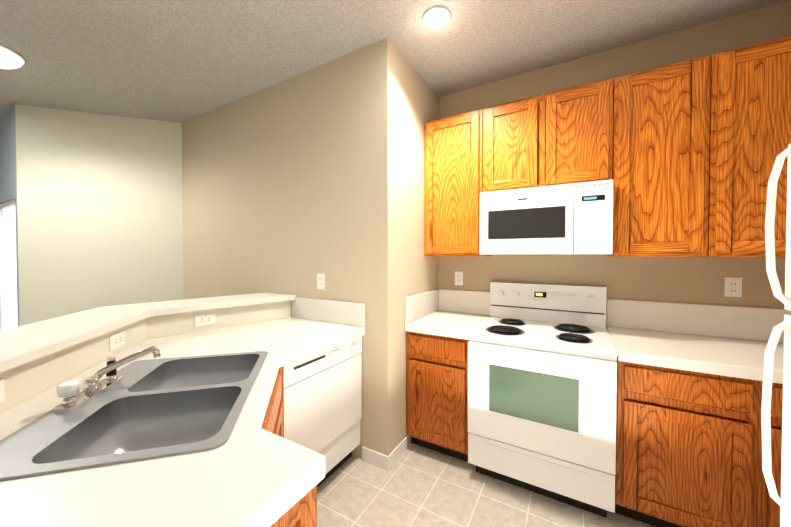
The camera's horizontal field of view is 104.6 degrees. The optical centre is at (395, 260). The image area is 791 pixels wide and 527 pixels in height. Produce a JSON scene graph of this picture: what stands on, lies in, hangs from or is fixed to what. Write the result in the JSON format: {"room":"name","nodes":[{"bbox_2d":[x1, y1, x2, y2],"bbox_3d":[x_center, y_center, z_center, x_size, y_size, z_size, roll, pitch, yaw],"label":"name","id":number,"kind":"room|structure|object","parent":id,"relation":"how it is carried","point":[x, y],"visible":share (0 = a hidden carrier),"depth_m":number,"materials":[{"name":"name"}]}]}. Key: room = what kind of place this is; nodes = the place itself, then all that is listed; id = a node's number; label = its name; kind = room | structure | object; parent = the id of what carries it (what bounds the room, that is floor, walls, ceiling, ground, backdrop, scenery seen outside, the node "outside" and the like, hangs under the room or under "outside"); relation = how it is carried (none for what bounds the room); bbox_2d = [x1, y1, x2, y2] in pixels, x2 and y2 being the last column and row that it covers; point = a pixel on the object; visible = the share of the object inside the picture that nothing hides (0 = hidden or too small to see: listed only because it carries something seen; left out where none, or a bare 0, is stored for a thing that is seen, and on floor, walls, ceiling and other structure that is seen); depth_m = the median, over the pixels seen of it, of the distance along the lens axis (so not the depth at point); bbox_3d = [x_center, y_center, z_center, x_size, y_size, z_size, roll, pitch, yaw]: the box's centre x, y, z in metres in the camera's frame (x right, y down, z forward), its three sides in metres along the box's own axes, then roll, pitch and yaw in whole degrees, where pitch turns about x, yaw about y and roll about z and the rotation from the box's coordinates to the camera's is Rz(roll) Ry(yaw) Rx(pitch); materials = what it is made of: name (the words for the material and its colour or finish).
{"room":"kitchen","nodes":[
{"label":"kitchen","id":0,"kind":"room"},
{"bbox_2d":[0,104,31,326],"bbox_3d":[-4.392,-0.054,3.416,2.050,2.805,0.100,1,1,30],"label":"wall","id":1,"kind":"structure","parent":0,"point":[15,166],"depth_m":2.88,"materials":[{"name":"paint"}]},
{"bbox_2d":[0,199,17,330],"bbox_3d":[-4.318,0.374,3.371,1.730,1.950,0.055,1,1,30],"label":"sliding window","id":2,"kind":"structure","parent":1,"relation":"in","point":[8,295],"depth_m":3.27,"materials":[{"name":"white"}]},
{"bbox_2d":[28,106,182,322],"bbox_3d":[-2.879,-0.050,3.167,0.960,2.805,0.980,1,1,30],"label":"wall","id":3,"kind":"structure","parent":0,"point":[98,208],"depth_m":3.05,"materials":[{"name":"paint"}]},
{"bbox_2d":[182,37,397,457],"bbox_3d":[-1.152,-0.042,2.679,2.600,2.805,0.100,1,1,30],"label":"wall","id":4,"kind":"structure","parent":0,"point":[296,184],"depth_m":2.30,"materials":[{"name":"paint"}]},
{"bbox_2d":[317,274,324,289],"bbox_3d":[-0.556,0.159,2.275,0.072,0.116,0.009,1,1,30],"label":"outlet","id":5,"kind":"object","parent":4,"relation":"attached to","point":[320,281],"visible":1,"depth_m":2.27,"materials":[{"name":"white plastic"}]},
{"bbox_2d":[292,297,363,328],"bbox_3d":[-0.515,0.374,2.247,0.698,0.165,0.020,1,1,30],"label":"backsplash","id":6,"kind":"structure","parent":4,"relation":"attached to","point":[338,312],"depth_m":2.21,"materials":[{"name":"white laminate"}]},
{"bbox_2d":[0,0,787,122],"bbox_3d":[-2.094,-1.451,1.502,7.920,0.050,4.820,1,1,30],"label":"ceiling","id":7,"kind":"structure","parent":0,"point":[179,61],"depth_m":2.00,"materials":[{"name":"white paint"}]},
{"bbox_2d":[0,43,24,68],"bbox_3d":[-2.773,-1.388,2.068,0.340,0.095,0.340,1,1,30],"label":"dome light","id":8,"kind":"object","parent":7,"relation":"attached to","point":[10,58],"visible":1,"depth_m":2.10,"materials":[{"name":"white glass"}]},
{"bbox_2d":[423,6,450,28],"bbox_3d":[0.243,-1.427,1.800,0.166,0.016,0.166,1,1,30],"label":"recessed light","id":9,"kind":"object","parent":7,"relation":"in","point":[436,17],"visible":1,"depth_m":1.80,"materials":[{"name":"white glass"}]},
{"bbox_2d":[398,50,437,445],"bbox_3d":[0.143,-0.038,2.422,0.100,2.805,0.750,1,1,30],"label":"wall","id":10,"kind":"structure","parent":0,"point":[417,102],"depth_m":2.25,"materials":[{"name":"paint"}]},
{"bbox_2d":[385,437,406,470],"bbox_3d":[0.014,1.325,2.104,0.012,0.090,0.258,1,1,30],"label":"baseboard","id":11,"kind":"structure","parent":10,"relation":"attached to","point":[391,459],"depth_m":2.07,"materials":[{"name":"white wood"}]},
{"bbox_2d":[317,443,654,526],"bbox_3d":[-2.094,1.404,1.549,7.920,0.050,4.820,1,1,30],"label":"floor","id":12,"kind":"structure","parent":0,"point":[415,485],"depth_m":1.75,"materials":[{"name":"tile"}]},
{"bbox_2d":[0,301,291,413],"bbox_3d":[-0.819,0.858,1.346,1.797,1.048,1.898,1,1,30],"label":"wall","id":13,"kind":"structure","parent":12,"relation":"on","point":[25,382],"depth_m":1.42,"materials":[{"name":"paint"}]},
{"bbox_2d":[0,378,4,402],"bbox_3d":[-1.208,0.405,0.900,0.009,0.072,0.116,0,1,-15],"label":"outlet","id":14,"kind":"object","parent":13,"relation":"attached to","point":[2,394],"visible":1,"depth_m":0.95,"materials":[{"name":"white plastic"}]},
{"bbox_2d":[109,330,124,350],"bbox_3d":[-1.372,0.395,1.511,0.009,0.072,0.116,0,1,-15],"label":"outlet","id":15,"kind":"object","parent":13,"relation":"attached to","point":[116,340],"visible":1,"depth_m":1.50,"materials":[{"name":"white plastic"}]},
{"bbox_2d":[0,292,295,372],"bbox_3d":[-0.965,0.312,1.306,2.018,0.040,2.098,1,1,30],"label":"bar","id":16,"kind":"object","parent":13,"relation":"on","point":[23,344],"visible":0.9,"depth_m":1.43,"materials":[{"name":"laminate"}]},
{"bbox_2d":[195,313,215,326],"bbox_3d":[-1.236,0.387,1.990,0.009,0.072,0.116,1,1,44],"label":"outlet","id":17,"kind":"object","parent":13,"relation":"attached to","point":[205,319],"visible":1,"depth_m":1.99,"materials":[{"name":"white plastic"}]},
{"bbox_2d":[0,357,324,526],"bbox_3d":[-1.005,0.928,0.882,1.564,0.923,0.565,1,1,30],"label":"base cabinet","id":18,"kind":"object","parent":12,"relation":"on","point":[184,430],"depth_m":0.72,"materials":[{"name":"laminate"}]},
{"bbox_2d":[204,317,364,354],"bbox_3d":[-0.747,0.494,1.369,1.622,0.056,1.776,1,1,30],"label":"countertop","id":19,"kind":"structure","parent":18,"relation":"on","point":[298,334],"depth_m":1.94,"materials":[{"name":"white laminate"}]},
{"bbox_2d":[54,346,160,413],"bbox_3d":[-1.034,0.393,1.087,0.209,0.141,0.275,1,1,30],"label":"faucet","id":20,"kind":"object","parent":19,"relation":"on","point":[69,399],"depth_m":1.06,"materials":[{"name":"silver metal"}]},
{"bbox_2d":[0,351,267,480],"bbox_3d":[-0.812,0.552,1.088,0.940,0.176,0.940,1,1,30],"label":"sink","id":21,"kind":"object","parent":19,"relation":"in","point":[162,416],"depth_m":1.01,"materials":[{"name":"grey metal"}]},
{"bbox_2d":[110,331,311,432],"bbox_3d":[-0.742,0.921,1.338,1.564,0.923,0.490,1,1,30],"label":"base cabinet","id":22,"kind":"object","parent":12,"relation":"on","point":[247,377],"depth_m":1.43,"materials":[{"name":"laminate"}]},
{"bbox_2d":[284,336,361,486],"bbox_3d":[-0.626,0.944,1.945,0.581,0.856,0.666,1,1,30],"label":"dishwasher","id":23,"kind":"object","parent":12,"relation":"on","point":[322,402],"visible":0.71,"depth_m":1.81,"materials":[{"name":"white"}]},
{"bbox_2d":[406,331,468,461],"bbox_3d":[0.426,0.936,2.355,0.468,0.860,0.625,1,1,30],"label":"base cabinet","id":24,"kind":"object","parent":12,"relation":"on","point":[436,393],"visible":0.79,"depth_m":2.09,"materials":[{"name":"brown wood"}]},
{"bbox_2d":[405,289,489,339],"bbox_3d":[0.425,0.383,2.342,0.469,0.244,0.632,1,1,30],"label":"countertop","id":25,"kind":"structure","parent":24,"relation":"on","point":[459,314],"depth_m":2.43,"materials":[{"name":"laminate"}]},
{"bbox_2d":[468,282,617,517],"bbox_3d":[0.934,0.776,1.990,0.766,1.190,0.743,1,1,30],"label":"range","id":26,"kind":"object","parent":12,"relation":"on","point":[542,377],"visible":1,"depth_m":1.74,"materials":[{"name":"white enameled metal"},{"name":"glass"},{"name":"black metal coils"}]},
{"bbox_2d":[615,359,782,526],"bbox_3d":[1.756,0.948,1.588,1.051,0.860,0.625,1,1,30],"label":"base cabinet","id":27,"kind":"object","parent":12,"relation":"on","point":[688,448],"visible":0.73,"depth_m":1.44,"materials":[{"name":"brown wood"}]},
{"bbox_2d":[606,299,790,383],"bbox_3d":[1.753,0.395,1.577,1.052,0.244,0.632,1,1,30],"label":"countertop","id":28,"kind":"structure","parent":27,"relation":"on","point":[729,341],"depth_m":1.75,"materials":[{"name":"laminate"}]},
{"bbox_2d":[761,144,790,526],"bbox_3d":[1.105,0.559,0.262,0.825,1.680,0.760,1,1,30],"label":"fridge","id":29,"kind":"object","parent":12,"relation":"on","point":[783,502],"visible":1,"depth_m":0.76,"materials":[{"name":"white"}]},
{"bbox_2d":[438,0,790,308],"bbox_3d":[1.348,-0.035,2.230,2.380,2.805,0.100,1,1,30],"label":"wall","id":30,"kind":"structure","parent":0,"point":[691,280],"depth_m":2.02,"materials":[{"name":"paint"}]},
{"bbox_2d":[424,109,490,255],"bbox_3d":[0.501,-0.567,2.465,0.463,1.071,0.320,1,1,30],"label":"upper cabinet","id":31,"kind":"object","parent":30,"relation":"attached to","point":[453,167],"visible":0.98,"depth_m":2.32,"materials":[{"name":"brown wood"}]},
{"bbox_2d":[455,272,462,284],"bbox_3d":[0.545,0.156,2.632,0.072,0.116,0.009,1,1,30],"label":"electrical outlet","id":32,"kind":"object","parent":30,"relation":"attached to","point":[458,278],"visible":1,"depth_m":2.63,"materials":[{"name":"white plastic"}]},
{"bbox_2d":[483,79,613,191],"bbox_3d":[1.040,-0.787,2.150,0.774,0.622,0.320,1,1,30],"label":"upper cabinet","id":33,"kind":"object","parent":30,"relation":"attached to","point":[564,136],"visible":0.81,"depth_m":1.98,"materials":[{"name":"brown wood"}]},
{"bbox_2d":[479,179,612,254],"bbox_3d":[1.019,-0.256,2.123,0.766,0.433,0.401,1,1,30],"label":"over-the-range microwave","id":34,"kind":"object","parent":33,"relation":"attached to","point":[570,219],"visible":1,"depth_m":1.93,"materials":[{"name":"white plastic"}]},
{"bbox_2d":[607,55,710,256],"bbox_3d":[1.560,-0.557,1.854,0.418,1.071,0.320,1,1,30],"label":"upper cabinet","id":35,"kind":"object","parent":30,"relation":"attached to","point":[661,135],"visible":1,"depth_m":1.72,"materials":[{"name":"brown wood"}]},
{"bbox_2d":[724,277,741,297],"bbox_3d":[1.987,0.159,1.800,0.072,0.116,0.009,1,1,30],"label":"electrical outlet","id":36,"kind":"object","parent":30,"relation":"attached to","point":[732,286],"visible":1,"depth_m":1.80,"materials":[{"name":"white plastic"}]},
{"bbox_2d":[707,36,790,256],"bbox_3d":[2.016,-0.553,1.591,0.627,1.071,0.320,1,1,30],"label":"upper cabinet","id":37,"kind":"object","parent":30,"relation":"attached to","point":[750,117],"visible":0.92,"depth_m":1.55,"materials":[{"name":"brown wood"}]}
]}

